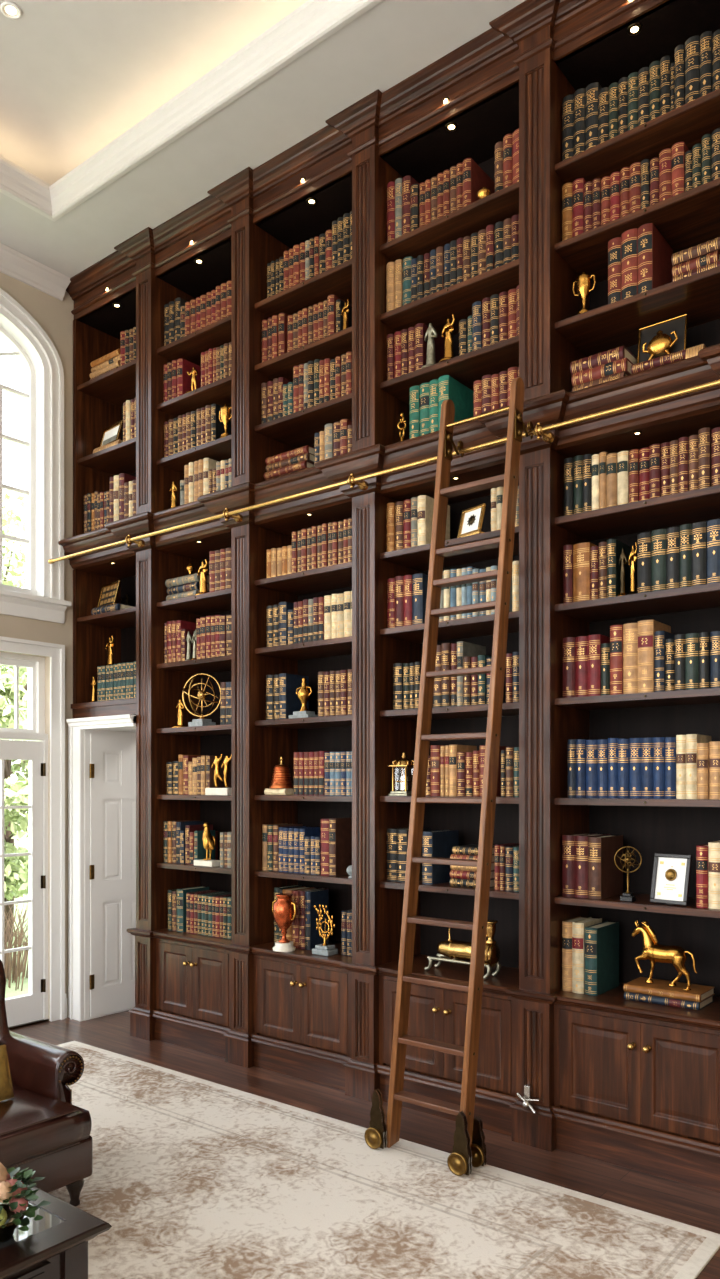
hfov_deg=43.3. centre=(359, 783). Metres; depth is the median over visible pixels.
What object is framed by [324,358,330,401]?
book
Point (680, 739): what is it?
book
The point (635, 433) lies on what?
light
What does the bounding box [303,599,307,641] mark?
book
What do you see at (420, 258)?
book
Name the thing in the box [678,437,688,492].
book
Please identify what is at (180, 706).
figurine
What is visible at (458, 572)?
book
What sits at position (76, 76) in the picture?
ceiling
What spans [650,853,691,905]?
frame
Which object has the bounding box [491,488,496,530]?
book
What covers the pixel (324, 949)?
ornament
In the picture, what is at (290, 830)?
book
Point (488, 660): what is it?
book
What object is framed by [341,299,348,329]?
figurine
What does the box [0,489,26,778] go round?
tree
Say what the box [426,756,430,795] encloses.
book
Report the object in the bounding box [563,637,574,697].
book
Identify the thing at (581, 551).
book
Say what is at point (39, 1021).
trim
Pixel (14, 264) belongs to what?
trim
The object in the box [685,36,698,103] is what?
book
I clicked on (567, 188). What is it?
book
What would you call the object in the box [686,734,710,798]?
book
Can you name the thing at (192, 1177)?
rug
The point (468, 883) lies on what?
book
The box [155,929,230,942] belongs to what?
countertop
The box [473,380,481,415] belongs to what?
book
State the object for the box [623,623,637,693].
book
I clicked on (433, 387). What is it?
book
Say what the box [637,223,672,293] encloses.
book
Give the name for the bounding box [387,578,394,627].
book
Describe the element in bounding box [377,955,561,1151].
base cabinet
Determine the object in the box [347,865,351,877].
orb
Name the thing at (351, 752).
book
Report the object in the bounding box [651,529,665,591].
book
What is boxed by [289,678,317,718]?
trophy
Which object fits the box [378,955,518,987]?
countertop
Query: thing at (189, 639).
figurine
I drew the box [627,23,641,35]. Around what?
puck light
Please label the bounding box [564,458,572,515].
book
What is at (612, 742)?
book
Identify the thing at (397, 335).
book
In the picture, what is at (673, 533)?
book
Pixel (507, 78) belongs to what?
bookcase
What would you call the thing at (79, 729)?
trim
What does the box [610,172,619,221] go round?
book
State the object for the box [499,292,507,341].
book
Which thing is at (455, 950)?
model steam engine
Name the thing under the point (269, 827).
book
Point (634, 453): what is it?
book
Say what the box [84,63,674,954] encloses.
book mass
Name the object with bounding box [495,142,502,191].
book
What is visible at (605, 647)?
book
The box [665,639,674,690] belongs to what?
book
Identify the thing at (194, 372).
figurine
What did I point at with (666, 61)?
book
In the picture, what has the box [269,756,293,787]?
bell
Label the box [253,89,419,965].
bookcase
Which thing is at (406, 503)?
book
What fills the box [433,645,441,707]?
book
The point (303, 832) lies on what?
book
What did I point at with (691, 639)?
book
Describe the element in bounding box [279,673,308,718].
book
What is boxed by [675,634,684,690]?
book
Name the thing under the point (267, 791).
book
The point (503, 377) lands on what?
book
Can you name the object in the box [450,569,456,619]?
book
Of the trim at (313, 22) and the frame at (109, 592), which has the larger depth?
the frame at (109, 592)
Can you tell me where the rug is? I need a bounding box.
[49,1041,719,1278]
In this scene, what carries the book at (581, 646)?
on the bookcase at (593, 44)
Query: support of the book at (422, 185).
on the bookcase at (507, 78)
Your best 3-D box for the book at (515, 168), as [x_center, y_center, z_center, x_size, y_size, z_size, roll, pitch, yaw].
[0.822,-2.970,4.390,0.075,0.282,0.233,0,0,38]
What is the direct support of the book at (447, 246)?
on the bookcase at (507, 78)
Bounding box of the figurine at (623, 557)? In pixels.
[618,548,627,595]
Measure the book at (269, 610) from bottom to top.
0.249 m
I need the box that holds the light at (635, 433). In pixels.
[633,431,641,435]
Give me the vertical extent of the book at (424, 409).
0.296 m
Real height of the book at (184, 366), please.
0.269 m
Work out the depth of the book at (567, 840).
4.14 m
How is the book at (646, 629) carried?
on the bookcase at (593, 44)
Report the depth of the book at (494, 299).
4.38 m
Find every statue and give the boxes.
[194,822,219,866]
[631,920,697,990]
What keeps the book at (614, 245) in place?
on the bookcase at (593, 44)
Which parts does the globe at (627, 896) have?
stem, globe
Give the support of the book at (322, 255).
on the bookcase at (342, 167)
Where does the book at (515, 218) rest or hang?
on the bookcase at (507, 78)
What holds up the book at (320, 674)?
on the bookcase at (342, 167)
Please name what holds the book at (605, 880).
on the bookcase at (593, 44)
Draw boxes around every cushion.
[0,1045,13,1100]
[0,1083,91,1167]
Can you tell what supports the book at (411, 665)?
on the bookcase at (507, 78)
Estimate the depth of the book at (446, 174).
4.55 m
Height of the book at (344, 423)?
0.246 m
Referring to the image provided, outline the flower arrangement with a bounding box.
[0,1162,50,1241]
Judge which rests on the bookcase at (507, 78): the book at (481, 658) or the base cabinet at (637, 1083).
the book at (481, 658)
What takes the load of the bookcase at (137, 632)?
on the countertop
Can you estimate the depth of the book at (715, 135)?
3.73 m
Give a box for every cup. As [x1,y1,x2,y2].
[219,404,230,437]
[572,272,595,314]
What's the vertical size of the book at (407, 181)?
0.327 m
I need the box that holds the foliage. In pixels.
[0,668,28,941]
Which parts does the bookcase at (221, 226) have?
shelf, shelf, shelf, shelf, shelf, shelf, shelf, shelf, panel, crown moulding, ledge moulding, panel, reeded panel, reeded panel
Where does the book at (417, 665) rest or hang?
on the bookcase at (507, 78)
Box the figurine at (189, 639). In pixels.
[186,631,191,659]
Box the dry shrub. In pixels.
[4,896,28,990]
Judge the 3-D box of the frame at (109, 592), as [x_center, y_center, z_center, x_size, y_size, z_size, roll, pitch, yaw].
[-1.762,-1.329,6.406,0.093,0.185,0.260,0,0,-43]
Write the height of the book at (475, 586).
0.242 m
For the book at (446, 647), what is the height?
0.323 m
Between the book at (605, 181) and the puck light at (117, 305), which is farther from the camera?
the puck light at (117, 305)
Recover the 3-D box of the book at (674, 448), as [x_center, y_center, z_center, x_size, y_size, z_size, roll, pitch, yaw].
[1.389,-1.336,3.918,0.036,0.239,0.208,0,0,38]
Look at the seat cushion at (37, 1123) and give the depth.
3.38 m
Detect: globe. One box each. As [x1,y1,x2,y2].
[182,673,220,726]
[614,846,641,901]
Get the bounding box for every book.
[109,477,113,521]
[113,475,118,520]
[119,473,135,519]
[165,573,208,586]
[169,301,174,342]
[174,298,187,339]
[176,886,208,931]
[177,358,200,396]
[225,548,230,588]
[225,682,230,724]
[226,615,230,654]
[261,320,267,361]
[262,823,287,870]
[264,460,313,479]
[264,789,293,794]
[265,445,314,464]
[265,452,314,471]
[265,468,306,480]
[266,606,272,646]
[266,675,273,719]
[267,381,272,421]
[267,824,283,870]
[272,315,277,357]
[273,605,277,645]
[273,675,278,718]
[274,885,301,944]
[278,313,287,355]
[278,602,293,645]
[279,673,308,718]
[283,886,313,940]
[288,827,307,872]
[292,888,315,947]
[293,245,299,285]
[293,366,298,412]
[299,242,304,282]
[299,364,303,410]
[299,827,320,873]
[299,888,328,948]
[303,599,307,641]
[305,889,328,949]
[307,361,313,407]
[313,597,318,640]
[314,359,319,405]
[318,672,323,716]
[319,234,325,273]
[320,819,328,875]
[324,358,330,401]
[324,424,332,458]
[324,595,330,639]
[324,672,329,715]
[324,752,329,795]
[325,230,331,270]
[327,295,351,335]
[328,522,331,565]
[329,818,351,875]
[330,359,334,399]
[330,671,335,715]
[330,752,334,795]
[331,594,336,638]
[332,220,337,267]
[333,422,339,456]
[335,671,339,715]
[335,752,340,795]
[336,593,343,637]
[337,217,342,264]
[338,521,342,563]
[340,419,351,454]
[340,670,346,714]
[341,354,345,395]
[343,213,349,262]
[343,519,347,562]
[344,591,350,636]
[346,352,351,394]
[346,911,351,955]
[347,669,351,714]
[350,211,351,258]
[351,591,351,635]
[351,752,351,795]
[351,912,351,956]
[386,262,393,311]
[386,503,394,551]
[387,181,394,241]
[387,334,393,379]
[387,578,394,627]
[387,827,408,881]
[393,663,403,709]
[394,259,402,308]
[394,331,400,377]
[394,576,402,626]
[395,178,401,237]
[395,501,402,549]
[396,828,430,882]
[401,329,407,375]
[402,175,419,234]
[402,256,412,304]
[403,499,410,548]
[403,575,411,625]
[403,663,408,708]
[408,327,414,372]
[409,386,419,438]
[409,663,413,708]
[410,184,418,231]
[411,258,416,301]
[411,497,417,546]
[412,573,427,624]
[414,323,444,370]
[414,662,432,708]
[417,255,423,299]
[417,495,449,545]
[419,182,424,226]
[419,382,429,435]
[422,830,458,884]
[423,253,429,296]
[425,179,430,224]
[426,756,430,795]
[429,379,437,432]
[430,250,435,293]
[430,745,442,795]
[431,177,436,221]
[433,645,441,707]
[436,246,443,291]
[437,173,442,218]
[438,375,473,430]
[439,571,443,620]
[441,643,451,706]
[443,170,449,215]
[444,244,449,288]
[444,570,449,620]
[445,745,448,795]
[449,745,476,796]
[449,878,494,887]
[450,166,455,212]
[450,240,456,285]
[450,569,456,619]
[450,644,456,705]
[450,854,494,862]
[450,862,494,871]
[450,870,494,879]
[452,844,494,854]
[456,163,462,209]
[456,569,461,618]
[457,238,462,283]
[457,641,485,705]
[457,752,465,796]
[459,319,467,355]
[461,568,466,617]
[462,158,494,206]
[463,236,470,280]
[463,656,470,705]
[465,752,472,796]
[467,567,476,617]
[470,233,477,277]
[471,657,477,704]
[472,301,481,350]
[472,569,479,616]
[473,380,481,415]
[473,751,479,796]
[478,229,485,274]
[478,655,491,704]
[479,569,485,615]
[479,745,507,796]
[482,298,489,347]
[482,375,491,412]
[486,225,493,271]
[486,567,490,614]
[486,658,505,703]
[490,294,498,344]
[491,374,498,410]
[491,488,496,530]
[491,566,511,613]
[494,222,502,268]
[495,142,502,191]
[497,487,503,529]
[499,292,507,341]
[499,371,507,407]
[503,134,512,187]
[503,218,510,264]
[505,845,518,890]
[506,654,512,702]
[506,747,513,796]
[507,367,517,405]
[508,289,515,338]
[511,215,518,261]
[512,128,518,183]
[512,561,518,611]
[512,652,518,702]
[513,747,518,796]
[513,847,518,891]
[515,486,518,525]
[516,285,518,335]
[562,94,573,160]
[562,183,571,240]
[562,833,595,896]
[562,916,585,991]
[563,545,572,603]
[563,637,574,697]
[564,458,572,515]
[567,739,575,797]
[570,346,636,374]
[571,358,633,385]
[572,178,585,236]
[572,371,627,391]
[572,917,601,993]
[573,88,584,154]
[573,455,582,513]
[573,542,595,601]
[574,833,609,897]
[575,636,587,696]
[576,739,585,797]
[582,454,591,511]
[584,182,591,231]
[585,82,601,149]
[585,921,618,995]
[586,740,596,797]
[587,634,609,695]
[588,835,622,898]
[590,546,598,599]
[592,178,600,228]
[592,454,598,509]
[597,739,607,797]
[598,87,608,143]
[599,452,608,508]
[599,542,606,598]
[601,176,609,224]
[601,643,609,694]
[606,453,616,506]
[607,539,631,597]
[608,237,620,303]
[608,738,621,797]
[609,82,617,138]
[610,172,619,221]
[610,625,622,694]
[617,451,628,504]
[618,77,627,134]
[618,739,628,797]
[620,167,628,217]
[621,228,637,299]
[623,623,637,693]
[623,977,714,1001]
[624,992,713,1009]
[628,72,637,129]
[629,162,640,213]
[629,449,638,502]
[629,738,640,798]
[631,349,685,373]
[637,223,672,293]
[637,532,650,593]
[638,67,648,125]
[638,620,670,692]
[639,448,648,500]
[640,159,649,208]
[641,738,652,798]
[649,61,659,120]
[649,444,660,498]
[650,157,658,205]
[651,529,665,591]
[653,737,665,798]
[654,631,674,691]
[659,148,671,201]
[660,56,673,115]
[661,442,669,496]
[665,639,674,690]
[665,737,675,798]
[666,527,679,589]
[670,440,678,494]
[671,142,688,196]
[672,237,719,265]
[672,251,719,275]
[672,260,719,281]
[674,45,684,108]
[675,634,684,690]
[676,735,685,798]
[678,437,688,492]
[680,524,690,587]
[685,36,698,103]
[685,150,691,190]
[685,633,698,689]
[686,344,705,358]
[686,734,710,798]
[688,435,698,490]
[691,522,706,585]
[692,144,701,188]
[696,844,707,907]
[697,743,708,798]
[698,428,711,488]
[699,31,712,97]
[699,632,709,688]
[702,134,710,183]
[707,519,719,583]
[708,841,719,908]
[709,741,719,798]
[710,631,719,687]
[711,128,719,180]
[711,427,719,486]
[712,29,719,90]
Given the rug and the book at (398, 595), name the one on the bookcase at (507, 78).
the book at (398, 595)
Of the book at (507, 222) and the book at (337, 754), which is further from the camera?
the book at (337, 754)
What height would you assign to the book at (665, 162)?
0.240 m
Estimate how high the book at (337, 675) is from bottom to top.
0.252 m
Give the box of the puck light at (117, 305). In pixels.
[112,303,121,307]
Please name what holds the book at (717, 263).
on the bookcase at (593, 44)
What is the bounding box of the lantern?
[388,752,413,795]
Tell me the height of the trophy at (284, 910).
0.318 m
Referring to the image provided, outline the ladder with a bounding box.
[364,377,532,1175]
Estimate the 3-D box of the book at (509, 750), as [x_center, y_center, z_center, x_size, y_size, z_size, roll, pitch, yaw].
[0.774,-0.057,4.413,0.039,0.239,0.216,0,0,38]
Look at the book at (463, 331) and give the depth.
4.49 m
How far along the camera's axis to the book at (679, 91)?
3.82 m
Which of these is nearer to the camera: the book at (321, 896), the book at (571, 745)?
the book at (571, 745)
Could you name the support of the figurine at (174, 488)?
on the bookcase at (221, 226)
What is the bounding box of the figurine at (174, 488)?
[165,481,177,509]
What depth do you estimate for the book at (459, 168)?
4.51 m
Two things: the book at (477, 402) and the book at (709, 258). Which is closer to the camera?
the book at (709, 258)
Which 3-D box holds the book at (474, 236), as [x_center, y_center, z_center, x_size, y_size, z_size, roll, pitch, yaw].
[0.619,-2.588,4.537,0.041,0.244,0.209,0,0,38]
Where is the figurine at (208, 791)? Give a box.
[205,754,230,794]
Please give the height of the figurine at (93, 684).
0.194 m
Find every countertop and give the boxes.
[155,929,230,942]
[255,942,351,960]
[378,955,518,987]
[554,983,719,1018]
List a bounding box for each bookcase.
[58,227,199,930]
[153,167,297,945]
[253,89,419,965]
[378,0,588,993]
[553,0,719,996]
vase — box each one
[0,1203,25,1241]
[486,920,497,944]
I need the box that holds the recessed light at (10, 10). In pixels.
[0,1,21,19]
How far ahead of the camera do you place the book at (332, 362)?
5.02 m
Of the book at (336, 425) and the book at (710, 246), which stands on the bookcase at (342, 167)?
the book at (336, 425)
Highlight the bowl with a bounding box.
[477,187,490,199]
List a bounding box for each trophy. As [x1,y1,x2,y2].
[272,893,296,951]
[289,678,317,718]
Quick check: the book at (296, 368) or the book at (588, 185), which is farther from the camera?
the book at (296, 368)
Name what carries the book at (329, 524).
on the bookcase at (342, 167)
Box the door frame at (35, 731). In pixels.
[0,636,64,1021]
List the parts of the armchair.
arm, seat rail, scroll trim, leg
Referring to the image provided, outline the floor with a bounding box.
[9,1010,719,1278]
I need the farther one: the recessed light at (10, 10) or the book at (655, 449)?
the recessed light at (10, 10)
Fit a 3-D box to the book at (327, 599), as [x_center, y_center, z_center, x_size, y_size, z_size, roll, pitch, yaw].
[-0.123,-0.923,5.126,0.048,0.251,0.219,0,0,38]
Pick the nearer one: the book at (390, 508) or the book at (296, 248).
the book at (390, 508)
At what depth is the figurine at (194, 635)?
5.74 m
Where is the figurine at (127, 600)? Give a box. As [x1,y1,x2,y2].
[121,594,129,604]
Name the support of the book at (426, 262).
on the bookcase at (507, 78)
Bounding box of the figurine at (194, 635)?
[191,629,195,659]
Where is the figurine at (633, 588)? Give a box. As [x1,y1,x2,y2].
[628,542,636,594]
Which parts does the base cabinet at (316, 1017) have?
door, knob, knob, plinth moulding, counter moulding, door, reeded panel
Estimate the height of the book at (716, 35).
0.274 m
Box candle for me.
[400,775,407,789]
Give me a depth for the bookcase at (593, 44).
4.03 m
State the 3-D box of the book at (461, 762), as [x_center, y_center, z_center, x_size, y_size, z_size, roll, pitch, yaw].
[0.561,-0.048,4.582,0.046,0.221,0.221,0,0,38]
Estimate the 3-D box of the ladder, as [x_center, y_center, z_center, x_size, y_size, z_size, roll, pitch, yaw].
[0.393,-0.060,4.041,0.650,3.394,0.391,0,0,38]
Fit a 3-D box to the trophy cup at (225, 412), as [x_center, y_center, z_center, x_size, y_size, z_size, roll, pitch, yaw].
[-0.824,-2.223,5.570,0.085,0.229,0.093,0,0,-9]
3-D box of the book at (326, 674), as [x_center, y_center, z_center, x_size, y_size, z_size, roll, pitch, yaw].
[-0.128,-0.499,5.127,0.041,0.252,0.213,0,0,38]
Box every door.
[0,740,45,1026]
[89,734,135,1017]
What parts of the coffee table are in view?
drawer, glass, leg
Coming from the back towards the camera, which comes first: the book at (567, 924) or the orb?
the orb
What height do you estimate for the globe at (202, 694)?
0.343 m
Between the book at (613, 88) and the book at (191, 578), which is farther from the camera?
the book at (191, 578)
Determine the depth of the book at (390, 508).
4.76 m
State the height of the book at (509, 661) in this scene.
0.239 m
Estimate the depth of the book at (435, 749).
4.59 m
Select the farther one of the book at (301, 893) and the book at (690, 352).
the book at (301, 893)
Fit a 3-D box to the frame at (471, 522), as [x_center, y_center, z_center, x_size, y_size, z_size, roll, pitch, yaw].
[0.555,-1.294,4.492,0.098,0.163,0.200,0,0,-37]
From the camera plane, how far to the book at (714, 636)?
3.73 m
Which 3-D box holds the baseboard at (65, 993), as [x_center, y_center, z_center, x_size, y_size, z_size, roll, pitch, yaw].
[-3.680,1.565,4.371,0.020,0.170,5.170,0,0,38]
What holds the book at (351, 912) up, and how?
on the countertop
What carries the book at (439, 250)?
on the bookcase at (507, 78)
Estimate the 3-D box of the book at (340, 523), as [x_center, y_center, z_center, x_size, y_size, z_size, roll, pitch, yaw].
[-0.043,-1.323,5.079,0.037,0.249,0.233,0,0,38]
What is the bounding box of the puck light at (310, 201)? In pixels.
[306,197,316,204]
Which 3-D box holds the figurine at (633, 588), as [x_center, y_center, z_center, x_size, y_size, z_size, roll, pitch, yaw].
[1.200,-0.939,3.976,0.048,0.238,0.082,0,0,33]
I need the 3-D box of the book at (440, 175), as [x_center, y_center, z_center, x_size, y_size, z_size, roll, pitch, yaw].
[0.469,-2.959,4.670,0.037,0.261,0.229,0,0,38]
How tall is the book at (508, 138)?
0.282 m
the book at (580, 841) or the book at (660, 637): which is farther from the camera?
the book at (580, 841)
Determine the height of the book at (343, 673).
0.251 m
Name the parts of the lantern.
crown lid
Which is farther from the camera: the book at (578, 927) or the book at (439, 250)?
the book at (439, 250)
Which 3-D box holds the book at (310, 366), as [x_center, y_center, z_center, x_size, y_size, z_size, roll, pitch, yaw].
[-0.226,-2.248,5.195,0.043,0.281,0.206,0,0,38]
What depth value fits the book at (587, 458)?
4.08 m
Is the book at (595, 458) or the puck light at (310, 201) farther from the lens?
the puck light at (310, 201)
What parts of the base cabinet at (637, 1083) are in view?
door, knob, plinth moulding, counter moulding, knob, door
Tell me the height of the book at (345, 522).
0.253 m
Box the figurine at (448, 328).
[439,314,454,361]
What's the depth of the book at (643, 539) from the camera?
3.92 m
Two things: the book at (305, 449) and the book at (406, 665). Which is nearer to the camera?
the book at (406, 665)
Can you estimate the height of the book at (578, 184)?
0.277 m
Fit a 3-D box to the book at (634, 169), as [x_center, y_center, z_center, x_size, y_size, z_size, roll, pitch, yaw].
[1.259,-2.585,4.029,0.050,0.239,0.220,0,0,38]
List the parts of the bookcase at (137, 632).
panel, shelf, shelf, shelf, panel, ledge moulding, crown moulding, panel, reeded panel, reeded panel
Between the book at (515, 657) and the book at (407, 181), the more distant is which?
the book at (407, 181)
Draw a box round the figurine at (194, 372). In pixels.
[186,367,197,392]
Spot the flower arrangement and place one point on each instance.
(16, 1191)
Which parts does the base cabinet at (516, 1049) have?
door, knob, knob, plinth moulding, counter moulding, door, crank handle, reeded panel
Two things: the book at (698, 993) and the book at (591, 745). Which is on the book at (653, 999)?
the book at (698, 993)
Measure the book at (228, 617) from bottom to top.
0.254 m
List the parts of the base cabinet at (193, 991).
reeded panel, door, counter moulding, plinth moulding, knob, door, reeded panel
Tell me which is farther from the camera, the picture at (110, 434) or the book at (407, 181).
the picture at (110, 434)
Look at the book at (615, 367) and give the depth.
4.03 m
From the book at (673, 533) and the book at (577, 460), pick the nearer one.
the book at (673, 533)
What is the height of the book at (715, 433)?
0.252 m
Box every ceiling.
[0,0,307,185]
[0,0,525,277]
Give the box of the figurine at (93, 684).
[90,676,96,701]
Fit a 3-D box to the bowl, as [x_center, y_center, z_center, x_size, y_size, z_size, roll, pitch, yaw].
[0.604,-2.867,4.411,0.072,0.076,0.072,0,0,38]
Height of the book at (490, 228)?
0.246 m
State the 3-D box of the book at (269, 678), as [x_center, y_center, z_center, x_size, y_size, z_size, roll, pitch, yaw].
[-0.471,-0.507,5.414,0.054,0.268,0.232,0,0,38]
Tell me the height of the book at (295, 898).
0.330 m
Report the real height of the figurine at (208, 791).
0.255 m
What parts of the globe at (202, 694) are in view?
globe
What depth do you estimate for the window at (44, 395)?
6.28 m
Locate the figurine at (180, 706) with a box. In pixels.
[171,699,187,727]
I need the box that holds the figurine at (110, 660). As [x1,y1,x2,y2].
[105,635,113,665]
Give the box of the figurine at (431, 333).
[421,323,436,368]
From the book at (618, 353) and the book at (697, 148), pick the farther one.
the book at (618, 353)
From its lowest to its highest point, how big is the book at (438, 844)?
0.268 m
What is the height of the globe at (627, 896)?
0.241 m
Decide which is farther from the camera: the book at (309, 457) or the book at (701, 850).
the book at (309, 457)
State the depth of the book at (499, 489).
4.36 m
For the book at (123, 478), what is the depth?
6.19 m
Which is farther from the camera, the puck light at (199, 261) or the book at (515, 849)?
the puck light at (199, 261)
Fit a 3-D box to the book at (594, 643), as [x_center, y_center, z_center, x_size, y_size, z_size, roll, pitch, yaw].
[1.116,-0.530,4.154,0.061,0.278,0.237,0,0,38]
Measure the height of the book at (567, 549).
0.273 m
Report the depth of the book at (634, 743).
3.95 m
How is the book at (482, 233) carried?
on the bookcase at (507, 78)
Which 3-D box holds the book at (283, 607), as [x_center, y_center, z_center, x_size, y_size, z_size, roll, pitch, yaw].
[-0.396,-0.927,5.335,0.063,0.258,0.206,0,0,38]
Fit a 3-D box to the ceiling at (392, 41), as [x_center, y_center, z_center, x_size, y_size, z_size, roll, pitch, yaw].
[-0.073,-3.565,1.846,9.210,0.100,10.000,0,0,38]
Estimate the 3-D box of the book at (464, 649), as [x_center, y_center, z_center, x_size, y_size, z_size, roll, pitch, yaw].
[0.563,-0.547,4.594,0.035,0.324,0.234,0,0,38]
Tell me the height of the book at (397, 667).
0.247 m
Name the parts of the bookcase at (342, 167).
panel, shelf, shelf, shelf, shelf, shelf, shelf, shelf, shelf, crown moulding, ledge moulding, panel, reeded panel, reeded panel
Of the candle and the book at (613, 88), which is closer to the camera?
the book at (613, 88)
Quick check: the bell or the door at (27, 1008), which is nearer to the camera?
the bell
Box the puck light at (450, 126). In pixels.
[445,122,457,131]
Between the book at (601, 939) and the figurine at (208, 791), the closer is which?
the book at (601, 939)
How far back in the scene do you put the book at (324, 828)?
5.05 m
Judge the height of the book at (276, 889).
0.337 m
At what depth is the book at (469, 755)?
4.47 m
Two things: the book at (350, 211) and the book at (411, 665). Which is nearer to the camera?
the book at (411, 665)
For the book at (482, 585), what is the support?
on the bookcase at (507, 78)
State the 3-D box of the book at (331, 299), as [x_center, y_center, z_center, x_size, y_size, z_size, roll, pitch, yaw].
[-0.100,-2.588,5.113,0.049,0.246,0.232,0,0,38]
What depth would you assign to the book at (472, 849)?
4.50 m
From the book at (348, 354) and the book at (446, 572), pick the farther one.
the book at (348, 354)
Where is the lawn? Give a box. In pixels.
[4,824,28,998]
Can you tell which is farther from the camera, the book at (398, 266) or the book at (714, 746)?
the book at (398, 266)
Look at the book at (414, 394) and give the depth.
4.67 m
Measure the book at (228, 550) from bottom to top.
0.262 m
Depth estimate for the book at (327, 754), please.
5.04 m
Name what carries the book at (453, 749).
on the bookcase at (507, 78)
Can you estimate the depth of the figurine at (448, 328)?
4.53 m
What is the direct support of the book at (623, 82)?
on the bookcase at (593, 44)
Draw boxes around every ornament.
[312,904,337,955]
[397,413,406,441]
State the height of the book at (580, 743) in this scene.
0.265 m
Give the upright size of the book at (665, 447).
0.240 m
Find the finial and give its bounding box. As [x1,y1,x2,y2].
[186,562,193,574]
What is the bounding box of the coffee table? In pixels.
[0,1176,111,1278]
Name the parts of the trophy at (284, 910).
handle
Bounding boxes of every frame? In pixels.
[97,580,120,606]
[99,420,122,446]
[457,503,485,537]
[637,313,687,362]
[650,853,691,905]
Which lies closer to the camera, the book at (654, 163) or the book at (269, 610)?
the book at (654, 163)
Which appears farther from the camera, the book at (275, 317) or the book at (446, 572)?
the book at (275, 317)
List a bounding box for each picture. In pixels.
[99,586,115,606]
[102,426,118,443]
[461,508,480,533]
[654,857,686,900]
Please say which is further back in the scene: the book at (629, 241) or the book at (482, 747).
the book at (482, 747)
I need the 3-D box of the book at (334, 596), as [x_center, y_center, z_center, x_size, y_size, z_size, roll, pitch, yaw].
[-0.087,-0.925,5.097,0.042,0.255,0.208,0,0,38]
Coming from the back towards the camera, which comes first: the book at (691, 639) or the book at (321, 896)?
the book at (321, 896)
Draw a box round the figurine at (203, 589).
[195,559,207,594]
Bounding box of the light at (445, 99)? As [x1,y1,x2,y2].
[442,96,449,103]
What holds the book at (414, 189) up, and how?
on the bookcase at (507, 78)
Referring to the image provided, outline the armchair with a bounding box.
[0,959,92,1206]
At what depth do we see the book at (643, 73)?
3.92 m
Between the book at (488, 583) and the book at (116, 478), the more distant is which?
the book at (116, 478)
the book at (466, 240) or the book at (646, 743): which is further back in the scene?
the book at (466, 240)
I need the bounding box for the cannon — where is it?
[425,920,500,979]
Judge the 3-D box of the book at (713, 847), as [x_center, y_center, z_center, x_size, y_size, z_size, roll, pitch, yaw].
[1.526,0.379,3.814,0.061,0.273,0.208,0,0,38]
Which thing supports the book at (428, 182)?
on the bookcase at (507, 78)
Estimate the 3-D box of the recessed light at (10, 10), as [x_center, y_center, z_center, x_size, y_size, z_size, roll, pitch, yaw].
[-1.736,-3.846,4.507,0.100,0.008,0.098,0,0,38]
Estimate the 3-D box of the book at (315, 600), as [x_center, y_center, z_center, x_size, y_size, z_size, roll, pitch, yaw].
[-0.191,-0.923,5.176,0.041,0.250,0.215,0,0,38]
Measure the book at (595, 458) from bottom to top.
0.260 m
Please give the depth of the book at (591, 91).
4.07 m
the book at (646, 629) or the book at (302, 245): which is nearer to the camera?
the book at (646, 629)
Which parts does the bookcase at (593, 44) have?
crown moulding, panel, shelf, shelf, shelf, shelf, shelf, shelf, shelf, shelf, ledge moulding, panel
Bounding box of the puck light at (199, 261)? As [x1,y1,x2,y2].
[194,258,203,264]
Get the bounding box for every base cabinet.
[126,928,269,1067]
[251,942,416,1101]
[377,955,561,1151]
[552,983,719,1192]
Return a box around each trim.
[0,0,382,221]
[0,243,70,300]
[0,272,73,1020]
[8,1019,48,1029]
[66,714,135,1020]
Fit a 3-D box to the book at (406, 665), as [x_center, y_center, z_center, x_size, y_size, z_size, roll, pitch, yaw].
[0.299,-0.506,4.798,0.040,0.243,0.217,0,0,38]
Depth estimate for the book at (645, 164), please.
3.92 m
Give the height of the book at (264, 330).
0.272 m
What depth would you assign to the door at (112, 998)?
6.49 m
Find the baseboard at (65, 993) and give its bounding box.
[65,993,66,1017]
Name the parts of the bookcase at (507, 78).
shelf, shelf, shelf, shelf, shelf, shelf, shelf, shelf, panel, crown moulding, panel, ledge moulding, reeded panel, reeded panel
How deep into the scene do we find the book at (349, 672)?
4.95 m
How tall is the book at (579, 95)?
0.318 m
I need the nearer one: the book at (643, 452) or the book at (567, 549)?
the book at (643, 452)
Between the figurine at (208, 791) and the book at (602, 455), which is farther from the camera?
the figurine at (208, 791)
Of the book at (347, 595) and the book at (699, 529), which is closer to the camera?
the book at (699, 529)
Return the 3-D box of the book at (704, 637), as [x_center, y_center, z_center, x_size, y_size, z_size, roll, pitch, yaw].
[1.487,-0.511,3.840,0.041,0.238,0.204,0,0,38]
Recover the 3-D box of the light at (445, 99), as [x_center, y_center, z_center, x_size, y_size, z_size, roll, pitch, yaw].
[0.423,-3.380,4.484,0.043,0.042,0.007,0,0,38]
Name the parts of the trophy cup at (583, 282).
handle, handle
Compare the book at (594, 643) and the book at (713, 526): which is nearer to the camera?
the book at (713, 526)
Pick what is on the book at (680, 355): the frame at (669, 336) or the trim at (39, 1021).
the frame at (669, 336)

